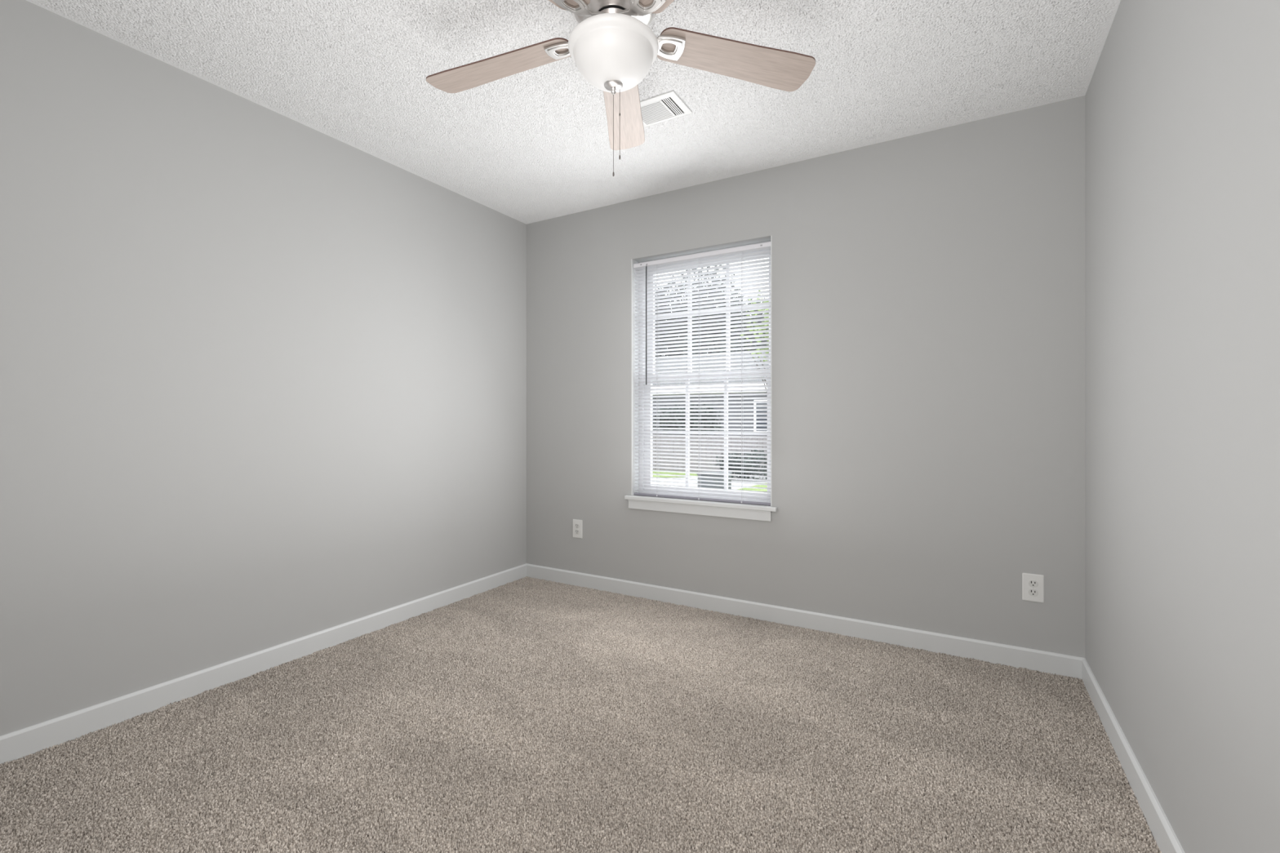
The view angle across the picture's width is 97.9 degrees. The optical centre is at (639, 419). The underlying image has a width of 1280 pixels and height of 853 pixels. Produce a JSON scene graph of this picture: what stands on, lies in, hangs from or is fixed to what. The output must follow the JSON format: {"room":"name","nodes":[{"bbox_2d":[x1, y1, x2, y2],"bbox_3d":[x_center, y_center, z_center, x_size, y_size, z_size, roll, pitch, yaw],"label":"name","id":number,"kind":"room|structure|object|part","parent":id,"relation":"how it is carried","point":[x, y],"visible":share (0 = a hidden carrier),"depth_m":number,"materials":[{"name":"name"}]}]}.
{"room":"empty bedroom","nodes":[
{"label":"empty bedroom","id":0,"kind":"room"},
{"bbox_2d":[0,0,526,736],"bbox_3d":[-1.750,-0.138,2.403,0.190,2.640,3.883,0,0,30],"label":"wall","id":1,"kind":"structure","parent":0,"point":[263,372],"depth_m":2.26,"materials":[{"name":"grey paint"}]},
{"bbox_2d":[0,563,526,764],"bbox_3d":[-1.662,1.049,2.352,0.013,0.106,3.503,0,0,30],"label":"baseboard","id":2,"kind":"structure","parent":1,"relation":"attached to","point":[15,745],"depth_m":2.25,"materials":[{"name":"white paint"}]},
{"bbox_2d":[26,0,1120,224],"bbox_3d":[-0.342,-1.358,1.587,3.065,0.013,3.503,0,0,30],"label":"ceiling","id":3,"kind":"structure","parent":0,"point":[531,145],"depth_m":2.19,"materials":[{"name":"white paint"}]},
{"bbox_2d":[426,0,815,176],"bbox_3d":[-0.112,-1.045,1.667,1.264,0.624,1.262,0,0,30],"label":"ceiling fan","id":4,"kind":"object","parent":3,"relation":"hanging from","point":[612,45],"visible":1,"depth_m":1.73,"materials":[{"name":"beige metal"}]},
{"bbox_3d":[-0.456,-1.150,1.819,0.524,0.049,0.142,0,0,21],"label":"blade","id":5,"kind":"part","parent":4,"relation":"part of","materials":[{"name":"brown wood"}]},
{"bbox_3d":[-0.331,-1.150,1.363,0.142,0.049,0.524,0,0,39],"label":"blade","id":6,"kind":"part","parent":4,"relation":"part of","materials":[{"name":"brown wood"}]},
{"bbox_3d":[-0.080,-0.861,1.677,0.003,0.235,0.002,0,0,30],"label":"pull chain","id":7,"kind":"part","parent":4,"relation":"part of","materials":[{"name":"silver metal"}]},
{"bbox_3d":[-0.080,-1.070,1.677,0.271,0.130,0.271,0,0,30],"label":"lamp shade","id":8,"kind":"part","parent":4,"relation":"part of","materials":[{"name":"white glass"}]},
{"bbox_3d":[-0.061,-0.898,1.677,0.003,0.208,0.002,0,0,30],"label":"pull chain","id":9,"kind":"part","parent":4,"relation":"part of","materials":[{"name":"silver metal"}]},
{"bbox_3d":[-0.061,-1.150,2.079,0.142,0.049,0.524,0,0,3],"label":"blade","id":10,"kind":"part","parent":4,"relation":"part of","materials":[{"name":"brown wood"}]},
{"bbox_3d":[0.142,-1.150,1.341,0.142,0.049,0.524,0,0,-33],"label":"blade","id":11,"kind":"part","parent":4,"relation":"part of","materials":[{"name":"brown wood"}]},
{"bbox_3d":[0.308,-1.150,1.784,0.524,0.049,0.142,0,0,-15],"label":"blade","id":12,"kind":"part","parent":4,"relation":"part of","materials":[{"name":"brown wood"}]},
{"bbox_2d":[640,89,692,127],"bbox_3d":[0.074,-1.354,2.437,0.252,0.008,0.188,0,0,30],"label":"ceiling vent","id":13,"kind":"object","parent":3,"relation":"in","point":[668,105],"visible":0.7,"depth_m":2.42,"materials":[{"name":"white metal"}]},
{"bbox_2d":[0,576,1161,852],"bbox_3d":[-0.342,1.090,1.587,3.065,0.030,3.503,0,0,30],"label":"floor","id":14,"kind":"structure","parent":0,"point":[526,714],"depth_m":1.84,"materials":[{"name":"beige carpet"}]},
{"bbox_2d":[652,469,767,491],"bbox_3d":[-2.295,1.472,17.975,38.000,0.020,9.600,0,0,30],"label":"lawn","id":15,"kind":"structure","parent":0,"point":[660,473],"depth_m":14.46,"materials":[{"name":"green plant"}]},
{"bbox_2d":[652,404,722,435],"bbox_3d":[1.470,0.467,18.048,2.733,2.046,1.657,0,0,30],"label":"bush","id":16,"kind":"object","parent":15,"relation":"on","point":[699,408],"visible":0.36,"depth_m":17.69,"materials":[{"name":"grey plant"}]},
{"bbox_2d":[652,434,767,475],"bbox_3d":[0.928,0.952,16.020,17.538,1.060,0.150,0,0,30],"label":"fence","id":17,"kind":"object","parent":15,"relation":"on","point":[691,437],"visible":0.08,"depth_m":15.53,"materials":[{"name":"grey"}]},
{"bbox_2d":[696,471,732,488],"bbox_3d":[1.541,1.287,11.532,0.680,0.390,0.520,0,0,22],"label":"utility box","id":18,"kind":"object","parent":15,"relation":"on","point":[729,473],"visible":0.42,"depth_m":11.36,"materials":[{"name":"grey metal"}]},
{"bbox_3d":[1.541,1.107,11.532,0.640,0.030,0.480,0,0,22],"label":"lid","id":19,"kind":"part","parent":18,"relation":"part of","materials":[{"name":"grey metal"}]},
{"bbox_2d":[735,286,768,392],"bbox_3d":[2.844,-0.579,11.427,1.854,4.225,1.384,0,0,-26],"label":"young tree","id":20,"kind":"object","parent":15,"relation":"on","point":[756,286],"visible":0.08,"depth_m":11.15,"materials":[{"name":"green plant"}]},
{"bbox_2d":[526,95,1084,657],"bbox_3d":[0.584,-0.138,3.184,3.065,2.640,0.190,0,0,30],"label":"wall","id":21,"kind":"structure","parent":0,"point":[928,288],"depth_m":2.75,"materials":[{"name":"grey paint"}]},
{"bbox_2d":[573,519,582,538],"bbox_3d":[-0.409,0.712,3.646,0.078,0.120,0.008,0,0,30],"label":"wall outlet","id":22,"kind":"object","parent":21,"relation":"attached to","point":[577,524],"visible":1,"depth_m":3.64,"materials":[{"name":"white plastic"}]},
{"bbox_2d":[624,235,777,521],"bbox_3d":[0.367,-0.224,3.295,0.947,1.538,0.216,0,0,30],"label":"window","id":23,"kind":"structure","parent":21,"relation":"in","point":[716,508],"depth_m":3.33,"materials":[{"name":"white plastic"}]},
{"bbox_2d":[633,241,770,505],"bbox_3d":[0.339,-0.250,3.241,0.874,1.430,0.040,0,0,30],"label":"mini blind","id":24,"kind":"object","parent":23,"relation":"attached to","point":[765,246],"visible":0.92,"depth_m":3.23,"materials":[{"name":"white plastic"}]},
{"bbox_3d":[0.110,-0.243,3.381,0.005,1.403,0.028,0,0,30],"label":"ladder cord","id":25,"kind":"part","parent":24,"relation":"part of","materials":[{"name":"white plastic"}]},
{"bbox_3d":[0.342,0.459,3.246,0.864,0.013,0.024,0,0,30],"label":"rail","id":26,"kind":"part","parent":24,"relation":"part of","materials":[{"name":"grey plastic"}]},
{"bbox_3d":[0.384,0.078,3.320,0.815,0.728,0.028,0,0,30],"label":"sash","id":27,"kind":"part","parent":23,"relation":"part of","materials":[{"name":"white plastic"}]},
{"bbox_3d":[0.400,-0.606,3.348,0.815,0.715,0.028,0,0,30],"label":"sash","id":28,"kind":"part","parent":23,"relation":"part of","materials":[{"name":"white plastic"}]},
{"bbox_2d":[526,563,1084,679],"bbox_3d":[0.533,1.049,3.097,3.065,0.106,0.013,0,0,30],"label":"baseboard","id":29,"kind":"structure","parent":21,"relation":"attached to","point":[1018,657],"depth_m":2.82,"materials":[{"name":"white paint"}]},
{"bbox_2d":[1022,573,1044,603],"bbox_3d":[1.706,0.729,2.420,0.078,0.120,0.008,0,0,30],"label":"wall outlet","id":30,"kind":"object","parent":21,"relation":"attached to","point":[1033,584],"visible":1,"depth_m":2.42,"materials":[{"name":"white plastic"}]},
{"bbox_2d":[1028,589,1038,595],"bbox_3d":[1.704,0.749,2.418,0.034,0.028,0.002,0,0,30],"label":"receptacle","id":31,"kind":"object","parent":30,"relation":"attached to","point":[1031,592],"depth_m":2.42,"materials":[{"name":"white plastic"}]},
{"bbox_2d":[1028,580,1038,586],"bbox_3d":[1.704,0.710,2.418,0.034,0.028,0.002,0,0,30],"label":"receptacle","id":32,"kind":"object","parent":30,"relation":"attached to","point":[1031,583],"depth_m":2.42,"materials":[{"name":"white plastic"}]},
{"bbox_2d":[1084,0,1279,852],"bbox_3d":[1.066,-0.138,0.771,0.190,2.640,3.883,0,0,30],"label":"wall","id":33,"kind":"structure","parent":0,"point":[1182,97],"depth_m":1.25,"materials":[{"name":"grey paint"}]},
{"bbox_2d":[1081,657,1184,852],"bbox_3d":[0.979,1.049,0.822,0.013,0.106,3.503,0,0,30],"label":"baseboard","id":34,"kind":"structure","parent":33,"relation":"attached to","point":[1162,831],"depth_m":1.63,"materials":[{"name":"white paint"}]},
{"label":"outside","id":35,"kind":"structure","parent":0,"visible":0},
{"bbox_2d":[652,475,767,489],"bbox_3d":[7.285,1.582,32.507,70.000,0.200,56.447,0,0,30],"label":"driveway","id":36,"kind":"structure","parent":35,"point":[750,477],"depth_m":13.31,"materials":[{"name":"concrete"}]},
{"bbox_2d":[654,264,749,359],"bbox_3d":[1.883,-4.059,34.865,9.992,11.188,4.986,0,0,17],"label":"tree","id":37,"kind":"object","parent":36,"relation":"on","point":[721,264],"visible":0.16,"depth_m":33.50,"materials":[{"name":"grey plant"}]},
{"bbox_2d":[652,352,768,435],"bbox_3d":[4.674,-0.693,24.014,16.800,4.350,8.560,0,0,30],"label":"house","id":38,"kind":"structure","parent":36,"relation":"on","point":[761,392],"depth_m":20.76,"materials":[{"name":"grey"}]},
{"bbox_3d":[4.577,-0.118,19.759,0.940,1.040,0.020,0,0,30],"label":"pane","id":39,"kind":"part","parent":38,"relation":"part of","materials":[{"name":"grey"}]},
{"bbox_2d":[712,449,767,480],"bbox_3d":[2.610,1.123,13.867,1.619,0.827,0.912,0,0,30],"label":"shrub","id":40,"kind":"object","parent":36,"relation":"on","point":[740,454],"visible":0.5,"depth_m":13.73,"materials":[{"name":"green plant"}]},
{"bbox_2d":[716,293,768,354],"bbox_3d":[8.058,-3.731,38.836,7.577,10.532,5.829,0,0,30],"label":"tree","id":41,"kind":"object","parent":36,"relation":"on","point":[736,293],"visible":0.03,"depth_m":37.43,"materials":[{"name":"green plant"}]}
]}

